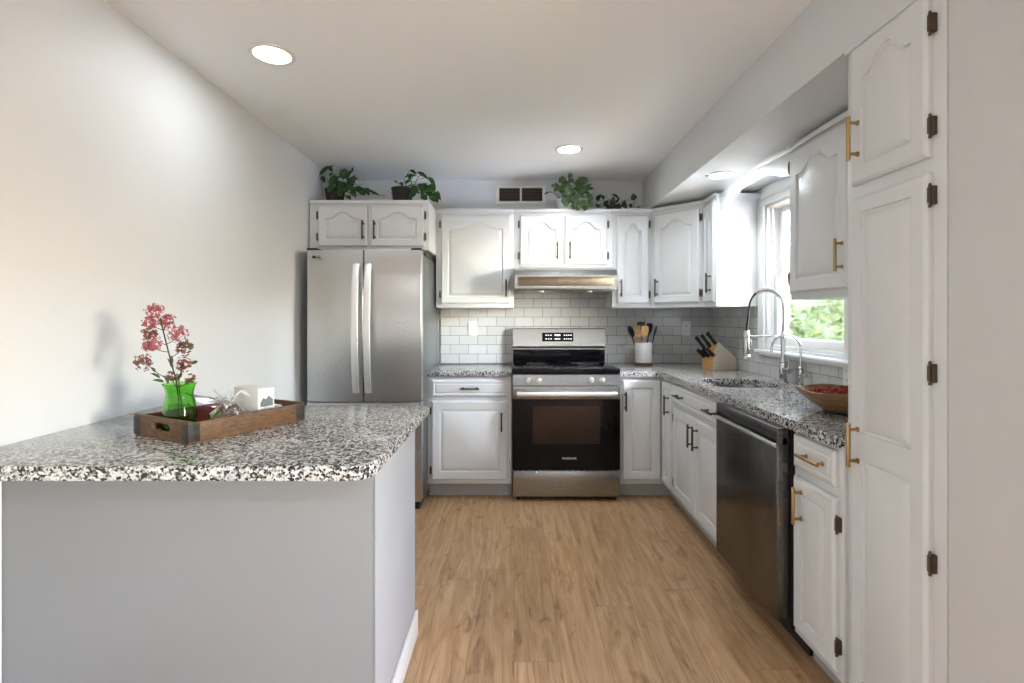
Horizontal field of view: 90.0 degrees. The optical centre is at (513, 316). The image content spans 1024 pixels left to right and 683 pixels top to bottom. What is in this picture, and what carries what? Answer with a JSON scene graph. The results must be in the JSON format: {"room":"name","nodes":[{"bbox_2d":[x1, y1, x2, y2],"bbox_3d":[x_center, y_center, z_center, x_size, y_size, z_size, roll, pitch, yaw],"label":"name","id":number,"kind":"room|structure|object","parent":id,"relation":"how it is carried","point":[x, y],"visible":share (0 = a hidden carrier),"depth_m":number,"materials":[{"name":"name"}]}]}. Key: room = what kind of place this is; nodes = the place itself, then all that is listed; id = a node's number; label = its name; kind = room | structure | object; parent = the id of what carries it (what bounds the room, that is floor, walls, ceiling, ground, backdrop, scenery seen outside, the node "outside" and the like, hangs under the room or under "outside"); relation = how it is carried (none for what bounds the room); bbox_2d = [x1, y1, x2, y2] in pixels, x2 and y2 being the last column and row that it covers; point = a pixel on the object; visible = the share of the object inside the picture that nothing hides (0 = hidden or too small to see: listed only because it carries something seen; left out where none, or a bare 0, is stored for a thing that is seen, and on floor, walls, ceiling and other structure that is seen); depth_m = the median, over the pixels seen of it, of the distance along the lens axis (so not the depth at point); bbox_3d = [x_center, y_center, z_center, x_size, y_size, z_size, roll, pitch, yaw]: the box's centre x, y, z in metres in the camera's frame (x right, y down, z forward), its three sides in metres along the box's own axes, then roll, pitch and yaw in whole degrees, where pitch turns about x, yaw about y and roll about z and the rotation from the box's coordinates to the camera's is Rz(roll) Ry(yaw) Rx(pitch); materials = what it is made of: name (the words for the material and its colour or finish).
{"room":"kitchen","nodes":[
{"label":"kitchen","id":0,"kind":"room"},
{"bbox_2d":[0,0,334,445],"bbox_3d":[-1.535,0.080,0.350,0.120,2.440,8.300,0,0,0],"label":"wall","id":1,"kind":"structure","parent":0,"point":[130,181],"depth_m":1.95,"materials":[{"name":"white paint"}]},
{"bbox_2d":[104,0,812,180],"bbox_3d":[1.050,-1.200,0.350,5.500,0.120,8.300,0,0,0],"label":"ceiling","id":2,"kind":"structure","parent":0,"point":[382,90],"depth_m":2.37,"materials":[{"name":"white paint"}]},
{"bbox_2d":[247,42,295,65],"bbox_3d":[-1.049,-1.136,2.220,0.190,0.007,0.190,0,0,0],"label":"recessed light","id":3,"kind":"object","parent":2,"relation":"in","point":[269,53],"visible":1,"depth_m":2.21,"materials":[{"name":"white plastic"}]},
{"bbox_2d":[555,144,582,153],"bbox_3d":[0.373,-1.136,3.474,0.190,0.007,0.190,0,0,0],"label":"recessed light","id":4,"kind":"object","parent":2,"relation":"in","point":[568,148],"visible":1,"depth_m":3.46,"materials":[{"name":"white plastic"}]},
{"bbox_2d":[343,181,642,472],"bbox_3d":[0.163,0.080,4.340,3.275,2.440,0.120,0,0,0],"label":"wall","id":5,"kind":"structure","parent":0,"point":[454,194],"depth_m":4.28,"materials":[{"name":"white paint"}]},
{"bbox_2d":[309,200,435,258],"bbox_3d":[-1.034,-0.656,3.941,0.854,0.355,0.675,0,0,0],"label":"upper cabinet","id":6,"kind":"object","parent":5,"relation":"attached to","point":[334,224],"visible":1,"depth_m":3.64,"materials":[{"name":"white paint"}]},
{"bbox_2d":[319,165,384,199],"bbox_3d":[-1.207,-0.986,3.817,0.505,0.302,0.218,0,0,0],"label":"pothos","id":7,"kind":"object","parent":6,"relation":"on","point":[337,192],"visible":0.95,"depth_m":3.80,"materials":[{"name":"plant"}]},
{"bbox_2d":[324,188,344,199],"bbox_3d":[-1.345,-0.894,3.850,0.153,0.120,0.153,0,0,0],"label":"pot","id":8,"kind":"object","parent":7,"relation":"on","point":[332,195],"depth_m":3.79,"materials":[{"name":"wicker"}]},
{"bbox_2d":[391,169,440,202],"bbox_3d":[-0.726,-0.965,3.782,0.403,0.276,0.165,0,0,24],"label":"pothos","id":9,"kind":"object","parent":6,"relation":"on","point":[399,192],"visible":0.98,"depth_m":3.77,"materials":[{"name":"plant"}]},
{"bbox_2d":[391,186,411,199],"bbox_3d":[-0.835,-0.897,3.830,0.165,0.125,0.165,0,0,0],"label":"pot","id":10,"kind":"object","parent":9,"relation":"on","point":[398,192],"depth_m":3.76,"materials":[{"name":"wicker"}]},
{"bbox_2d":[436,209,513,307],"bbox_3d":[-0.302,-0.455,4.099,0.604,0.766,0.360,0,0,0],"label":"upper cabinet","id":11,"kind":"object","parent":5,"relation":"attached to","point":[475,247],"visible":1,"depth_m":3.96,"materials":[{"name":"white paint"}]},
{"bbox_2d":[496,185,545,203],"bbox_3d":[0.057,-1.022,4.274,0.416,0.154,0.010,0,0,0],"label":"air vent","id":12,"kind":"object","parent":5,"relation":"in","point":[505,194],"visible":1,"depth_m":4.27,"materials":[{"name":"white metal"}]},
{"bbox_2d":[514,209,611,266],"bbox_3d":[0.381,-0.610,4.099,0.761,0.456,0.360,0,0,0],"label":"upper cabinet","id":13,"kind":"object","parent":5,"relation":"attached to","point":[542,237],"visible":0.99,"depth_m":3.96,"materials":[{"name":"white paint"}]},
{"bbox_2d":[555,198,570,208],"bbox_3d":[0.400,-0.886,4.100,0.144,0.100,0.144,0,0,0],"label":"pot","id":14,"kind":"object","parent":13,"relation":"on","point":[559,205],"depth_m":4.05,"materials":[{"name":"white ceramic"}]},
{"bbox_2d":[544,173,594,210],"bbox_3d":[0.431,-0.979,4.034,0.386,0.337,0.276,0,0,0],"label":"pothos","id":15,"kind":"object","parent":13,"relation":"on","point":[567,202],"visible":0.99,"depth_m":4.00,"materials":[{"name":"green plant"}]},
{"bbox_2d":[514,267,617,292],"bbox_3d":[0.382,-0.283,4.013,0.758,0.194,0.511,0,0,0],"label":"range hood","id":16,"kind":"object","parent":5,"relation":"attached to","point":[526,279],"visible":1,"depth_m":3.76,"materials":[{"name":"silver metal"}]},
{"bbox_2d":[519,291,558,292],"bbox_3d":[0.192,-0.191,3.960,0.320,0.010,0.320,0,0,0],"label":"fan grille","id":17,"kind":"object","parent":16,"relation":"attached to","point":[519,291],"depth_m":3.90,"materials":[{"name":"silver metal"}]},
{"bbox_2d":[516,289,614,292],"bbox_3d":[0.382,-0.203,4.025,0.738,0.014,0.470,0,0,0],"label":"hood underside","id":18,"kind":"object","parent":16,"relation":"on","point":[517,290],"depth_m":3.79,"materials":[{"name":"grey metal"}]},
{"bbox_2d":[566,291,605,292],"bbox_3d":[0.552,-0.191,3.960,0.320,0.010,0.320,0,0,0],"label":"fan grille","id":19,"kind":"object","parent":16,"relation":"attached to","point":[566,291],"depth_m":3.90,"materials":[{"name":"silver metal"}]},
{"bbox_2d":[441,289,711,362],"bbox_3d":[0.519,0.000,4.275,2.263,0.770,0.008,0,0,0],"label":"tile backsplash","id":20,"kind":"structure","parent":5,"relation":"attached to","point":[493,342],"depth_m":4.27,"materials":[{"name":"white tile"}]},
{"bbox_2d":[468,321,476,335],"bbox_3d":[-0.345,0.095,4.266,0.074,0.120,0.009,0,0,0],"label":"wall outlet","id":21,"kind":"object","parent":20,"relation":"attached to","point":[472,325],"visible":1,"depth_m":4.26,"materials":[{"name":"white plastic"}]},
{"bbox_2d":[682,321,690,335],"bbox_3d":[1.435,0.095,4.266,0.074,0.120,0.009,0,0,0],"label":"wall outlet","id":22,"kind":"object","parent":20,"relation":"attached to","point":[686,325],"visible":1,"depth_m":4.26,"materials":[{"name":"white plastic"}]},
{"bbox_2d":[605,209,651,307],"bbox_3d":[0.914,-0.455,4.099,0.304,0.766,0.360,0,0,0],"label":"upper cabinet","id":23,"kind":"object","parent":5,"relation":"attached to","point":[631,228],"visible":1,"depth_m":3.96,"materials":[{"name":"white paint"}]},
{"bbox_2d":[593,193,640,208],"bbox_3d":[0.809,-0.912,4.100,0.406,0.152,0.123,0,0,0],"label":"leaf plant","id":24,"kind":"object","parent":23,"relation":"on","point":[613,201],"visible":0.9,"depth_m":4.08,"materials":[{"name":"plant"}]},
{"bbox_2d":[651,200,732,307],"bbox_3d":[1.362,-0.455,3.973,0.595,0.766,0.611,0,0,0],"label":"upper cabinet","id":25,"kind":"object","parent":5,"relation":"attached to","point":[676,230],"visible":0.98,"depth_m":3.80,"materials":[{"name":"white paint"}]},
{"bbox_2d":[403,473,834,682],"bbox_3d":[1.100,1.350,0.300,6.200,0.100,8.400,0,0,0],"label":"floor","id":26,"kind":"structure","parent":0,"point":[624,588],"depth_m":2.34,"materials":[{"name":"brown wood"}]},
{"bbox_2d":[0,430,417,682],"bbox_3d":[-0.933,0.854,1.776,1.080,0.892,0.648,0,0,0],"label":"base cabinet","id":27,"kind":"object","parent":26,"relation":"on","point":[101,581],"visible":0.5,"depth_m":1.46,"materials":[{"name":"grey"}]},
{"bbox_2d":[0,405,428,480],"bbox_3d":[-0.914,0.389,1.709,1.119,0.038,0.882,0,0,0],"label":"countertop","id":28,"kind":"structure","parent":27,"relation":"on","point":[331,442],"depth_m":1.42,"materials":[{"name":"grey stone"}]},
{"bbox_2d":[134,399,303,444],"bbox_3d":[-0.971,0.337,1.718,0.295,0.065,0.411,0,0,27],"label":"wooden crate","id":29,"kind":"object","parent":28,"relation":"on","point":[148,424],"visible":0.8,"depth_m":1.59,"materials":[{"name":"brown wood"}]},
{"bbox_2d":[161,381,197,430],"bbox_3d":[-1.048,0.284,1.606,0.098,0.154,0.095,0,0,0],"label":"glass vase","id":30,"kind":"object","parent":29,"relation":"in","point":[179,402],"visible":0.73,"depth_m":1.57,"materials":[{"name":"green glass"}]},
{"bbox_2d":[133,302,197,384],"bbox_3d":[-1.088,0.146,1.607,0.205,0.384,0.099,0,0,0],"label":"branch","id":31,"kind":"object","parent":30,"relation":"in","point":[149,346],"visible":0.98,"depth_m":1.60,"materials":[{"name":"pink plant"}]},
{"bbox_2d":[194,389,249,418],"bbox_3d":[-0.954,0.300,1.674,0.164,0.124,0.166,0,0,33],"label":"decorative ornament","id":32,"kind":"object","parent":29,"relation":"in","point":[232,402],"visible":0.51,"depth_m":1.66,"materials":[{"name":"white"}]},
{"bbox_2d":[234,385,273,413],"bbox_3d":[-0.902,0.301,1.778,0.129,0.118,0.062,0,0,27],"label":"carton","id":33,"kind":"object","parent":29,"relation":"in","point":[259,398],"visible":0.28,"depth_m":1.75,"materials":[{"name":"white cardboard"}]},
{"bbox_2d":[260,396,272,406],"bbox_3d":[-0.845,0.287,1.750,0.001,0.035,0.048,0,0,27],"label":"print","id":34,"kind":"object","parent":33,"relation":"on","point":[268,401],"depth_m":1.75},
{"bbox_2d":[307,248,438,508],"bbox_3d":[-1.002,0.419,3.771,0.765,1.762,0.878,0,0,0],"label":"refrigerator","id":35,"kind":"object","parent":26,"relation":"on","point":[373,315],"visible":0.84,"depth_m":3.41,"materials":[{"name":"grey metal"}]},
{"bbox_2d":[428,376,511,494],"bbox_3d":[-0.318,0.862,3.942,0.602,0.876,0.656,0,0,0],"label":"base cabinet","id":36,"kind":"object","parent":26,"relation":"on","point":[470,418],"visible":0.99,"depth_m":3.65,"materials":[{"name":"white paint"}]},
{"bbox_2d":[427,363,511,376],"bbox_3d":[-0.318,0.405,3.955,0.606,0.038,0.630,0,0,0],"label":"countertop","id":37,"kind":"structure","parent":36,"relation":"on","point":[442,369],"depth_m":3.69,"materials":[{"name":"grey stone"}]},
{"bbox_2d":[513,328,619,498],"bbox_3d":[0.369,0.696,3.908,0.758,1.208,0.720,0,0,0],"label":"electric range","id":38,"kind":"object","parent":26,"relation":"on","point":[566,396],"visible":1,"depth_m":3.60,"materials":[{"name":"silver metal"}]},
{"bbox_2d":[513,361,619,373],"bbox_3d":[0.369,0.384,3.903,0.758,0.040,0.606,0,0,0],"label":"cooktop","id":39,"kind":"object","parent":38,"relation":"in","point":[519,367],"depth_m":3.69,"materials":[{"name":"grey glass"}]},
{"bbox_2d":[619,377,683,509],"bbox_3d":[1.206,0.862,3.856,0.907,0.876,0.828,0,0,0],"label":"base cabinet","id":40,"kind":"object","parent":26,"relation":"on","point":[646,404],"visible":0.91,"depth_m":3.65,"materials":[{"name":"white paint"}]},
{"bbox_2d":[609,363,847,447],"bbox_3d":[1.202,0.405,2.964,0.897,0.038,2.612,0,0,0],"label":"countertop","id":41,"kind":"structure","parent":40,"relation":"on","point":[781,404],"depth_m":2.52,"materials":[{"name":"grey stone"}]},
{"bbox_2d":[634,342,652,365],"bbox_3d":[1.040,0.295,4.115,0.146,0.181,0.146,0,0,0],"label":"utensil crock","id":42,"kind":"object","parent":41,"relation":"on","point":[643,351],"visible":0.99,"depth_m":4.06,"materials":[{"name":"white ceramic"}]},
{"bbox_2d":[628,326,634,345],"bbox_3d":[0.962,0.212,4.122,0.103,0.283,0.067,0,0,26],"label":"ladle","id":43,"kind":"object","parent":42,"relation":"in","point":[630,329],"visible":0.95,"depth_m":4.12,"materials":[{"name":"black plastic"}]},
{"bbox_2d":[633,325,641,342],"bbox_3d":[0.997,0.210,4.071,0.066,0.285,0.068,0,0,-35],"label":"slotted spatula","id":44,"kind":"object","parent":42,"relation":"in","point":[637,334],"visible":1,"depth_m":4.06,"materials":[{"name":"brown wood"}]},
{"bbox_2d":[637,322,644,342],"bbox_3d":[1.037,0.195,4.153,0.072,0.314,0.040,0,0,-11],"label":"spatula","id":45,"kind":"object","parent":42,"relation":"in","point":[640,324],"visible":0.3,"depth_m":4.16,"materials":[{"name":"brown wood"}]},
{"bbox_2d":[641,326,648,342],"bbox_3d":[1.040,0.210,4.079,0.060,0.283,0.036,0,0,0],"label":"wooden spatula","id":46,"kind":"object","parent":42,"relation":"in","point":[644,329],"visible":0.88,"depth_m":4.07,"materials":[{"name":"brown wood"}]},
{"bbox_2d":[646,323,652,342],"bbox_3d":[1.087,0.202,4.151,0.064,0.301,0.064,0,0,0],"label":"turner","id":47,"kind":"object","parent":42,"relation":"in","point":[650,325],"visible":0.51,"depth_m":4.14,"materials":[{"name":"black plastic"}]},
{"bbox_2d":[652,325,656,343],"bbox_3d":[1.116,0.208,4.110,0.091,0.290,0.066,0,0,-29],"label":"spoon","id":48,"kind":"object","parent":42,"relation":"in","point":[655,330],"visible":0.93,"depth_m":4.10,"materials":[{"name":"black plastic"}]},
{"bbox_2d":[703,341,735,369],"bbox_3d":[1.525,0.284,3.805,0.200,0.202,0.121,0,0,-16],"label":"knife block","id":49,"kind":"object","parent":41,"relation":"on","point":[723,359],"visible":0.84,"depth_m":3.75,"materials":[{"name":"brown wood"}]},
{"bbox_2d":[695,336,705,348],"bbox_3d":[1.387,0.194,3.807,0.100,0.109,0.021,0,0,-16],"label":"kitchen knife","id":50,"kind":"object","parent":49,"relation":"in","point":[697,339],"visible":0.97,"depth_m":3.80,"materials":[{"name":"black plastic"}]},
{"bbox_2d":[696,348,705,357],"bbox_3d":[1.390,0.269,3.808,0.078,0.076,0.021,0,0,-16],"label":"kitchen knife","id":51,"kind":"object","parent":49,"relation":"in","point":[698,350],"visible":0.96,"depth_m":3.80,"materials":[{"name":"black plastic"}]},
{"bbox_2d":[701,348,709,357],"bbox_3d":[1.411,0.264,3.772,0.075,0.073,0.021,0,0,-16],"label":"kitchen knife","id":52,"kind":"object","parent":49,"relation":"in","point":[703,350],"visible":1,"depth_m":3.77,"materials":[{"name":"black plastic"}]},
{"bbox_2d":[700,334,711,347],"bbox_3d":[1.414,0.175,3.773,0.095,0.104,0.021,0,0,-16],"label":"kitchen knife","id":53,"kind":"object","parent":49,"relation":"in","point":[702,336],"visible":0.98,"depth_m":3.77,"materials":[{"name":"black plastic"}]},
{"bbox_2d":[705,347,714,356],"bbox_3d":[1.429,0.255,3.736,0.075,0.073,0.021,0,0,-16],"label":"kitchen knife","id":54,"kind":"object","parent":49,"relation":"in","point":[707,349],"visible":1,"depth_m":3.73,"materials":[{"name":"black plastic"}]},
{"bbox_2d":[706,332,716,344],"bbox_3d":[1.441,0.156,3.739,0.091,0.099,0.021,0,0,-16],"label":"kitchen knife","id":55,"kind":"object","parent":49,"relation":"in","point":[708,334],"visible":1,"depth_m":3.73,"materials":[{"name":"black plastic"}]},
{"bbox_2d":[715,385,762,387],"bbox_3d":[1.315,0.514,3.005,0.394,0.176,0.444,0,0,0],"label":"sink","id":56,"kind":"object","parent":41,"relation":"in","point":[731,386],"visible":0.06,"depth_m":3.21,"materials":[{"name":"silver metal"}]},
{"bbox_2d":[742,288,792,382],"bbox_3d":[1.483,0.106,2.998,0.271,0.560,0.105,0,0,0],"label":"spring faucet","id":57,"kind":"object","parent":41,"relation":"on","point":[747,342],"visible":1,"depth_m":3.01,"materials":[{"name":"silver metal"}]},
{"bbox_2d":[770,334,807,385],"bbox_3d":[1.531,0.240,2.849,0.193,0.292,0.077,0,0,0],"label":"filter faucet","id":58,"kind":"object","parent":41,"relation":"on","point":[801,375],"visible":0.97,"depth_m":2.86,"materials":[{"name":"silver metal"}]},
{"bbox_2d":[794,383,847,413],"bbox_3d":[1.372,0.336,2.075,0.401,0.098,0.400,0,0,0],"label":"wooden bowl","id":59,"kind":"object","parent":41,"relation":"on","point":[833,398],"visible":0.56,"depth_m":2.04,"materials":[{"name":"brown wood"}]},
{"bbox_2d":[671,382,723,546],"bbox_3d":[1.336,0.862,3.004,0.645,0.876,0.874,0,0,0],"label":"base cabinet","id":60,"kind":"object","parent":26,"relation":"on","point":[694,412],"visible":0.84,"depth_m":2.98,"materials":[{"name":"white paint"}]},
{"bbox_2d":[716,403,812,655],"bbox_3d":[1.317,0.863,2.260,0.622,0.874,0.592,0,0,0],"label":"dishwasher","id":61,"kind":"object","parent":26,"relation":"on","point":[755,467],"visible":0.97,"depth_m":2.11,"materials":[{"name":"metal"}]},
{"bbox_2d":[782,429,794,629],"bbox_3d":[1.344,0.814,2.260,0.568,0.772,0.592,0,0,0],"label":"tub","id":62,"kind":"object","parent":61,"relation":"in","point":[790,467],"depth_m":1.96,"materials":[{"name":"black metal"}]},
{"bbox_2d":[791,432,847,682],"bbox_3d":[1.336,0.862,1.804,0.645,0.876,0.292,0,0,0],"label":"base cabinet","id":63,"kind":"object","parent":26,"relation":"on","point":[819,493],"visible":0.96,"depth_m":1.75,"materials":[{"name":"white paint"}]},
{"bbox_2d":[845,0,947,682],"bbox_3d":[1.341,0.221,1.466,0.635,2.158,0.379,0,0,0],"label":"pantry cabinet","id":64,"kind":"object","parent":26,"relation":"on","point":[897,118],"visible":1,"depth_m":1.41,"materials":[{"name":"white paint"}]},
{"bbox_2d":[643,0,908,208],"bbox_3d":[1.367,-1.000,2.777,0.585,0.279,3.004,0,0,0],"label":"soffit","id":65,"kind":"structure","parent":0,"point":[798,85],"depth_m":2.24,"materials":[{"name":"white paint"}]},
{"bbox_2d":[706,171,736,179],"bbox_3d":[1.255,-0.856,3.100,0.176,0.007,0.176,0,0,0],"label":"recessed light","id":66,"kind":"object","parent":65,"relation":"in","point":[719,175],"visible":1,"depth_m":3.10,"materials":[{"name":"white plastic"}]},
{"bbox_2d":[733,176,843,382],"bbox_3d":[1.730,0.080,2.777,0.140,2.440,3.005,0,0,0],"label":"wall","id":67,"kind":"structure","parent":0,"point":[784,181],"depth_m":3.24,"materials":[{"name":"white paint"}]},
{"bbox_2d":[702,192,760,306],"bbox_3d":[1.482,-0.455,3.555,0.353,0.766,0.228,0,0,0],"label":"upper cabinet","id":68,"kind":"object","parent":67,"relation":"attached to","point":[730,235],"visible":0.99,"depth_m":3.44,"materials":[{"name":"white paint"}]},
{"bbox_2d":[720,151,791,210],"bbox_3d":[1.392,-0.772,2.979,0.019,0.120,0.924,0,0,0],"label":"window valance","id":69,"kind":"object","parent":68,"relation":"attached to","point":[778,167],"visible":0.88,"depth_m":2.92,"materials":[{"name":"white paint"}]},
{"bbox_2d":[712,307,842,384],"bbox_3d":[1.655,0.157,2.965,0.008,0.456,2.610,0,0,0],"label":"tile backsplash","id":70,"kind":"structure","parent":67,"relation":"attached to","point":[728,324],"depth_m":3.54,"materials":[{"name":"white tile"}]},
{"bbox_2d":[843,368,847,385],"bbox_3d":[1.646,0.290,2.525,0.009,0.120,0.074,0,0,0],"label":"wall outlet","id":71,"kind":"object","parent":70,"relation":"attached to","point":[845,370],"visible":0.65,"depth_m":2.54,"materials":[{"name":"white plastic"}]},
{"bbox_2d":[845,368,847,383],"bbox_3d":[1.643,0.290,2.525,0.003,0.076,0.032,0,0,0],"label":"socket","id":72,"kind":"object","parent":71,"relation":"attached to","point":[846,369],"depth_m":2.53,"materials":[{"name":"white plastic"}]},
{"bbox_2d":[754,184,847,367],"bbox_3d":[1.705,-0.270,2.958,0.190,1.044,0.979,0,0,0],"label":"window","id":73,"kind":"structure","parent":67,"relation":"in","point":[821,326],"depth_m":3.25,"materials":[{"name":"white paint"}]},
{"bbox_2d":[788,110,847,299],"bbox_3d":[1.482,-0.461,2.087,0.353,0.754,0.858,0,0,0],"label":"upper cabinet","id":74,"kind":"object","parent":67,"relation":"attached to","point":[817,165],"visible":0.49,"depth_m":2.26,"materials":[{"name":"white paint"}]},
{"bbox_2d":[948,0,1023,682],"bbox_3d":[1.140,0.080,1.111,0.120,2.440,0.323,0,0,0],"label":"wall","id":75,"kind":"structure","parent":0,"point":[986,37],"depth_m":1.18,"materials":[{"name":"grey paint"}]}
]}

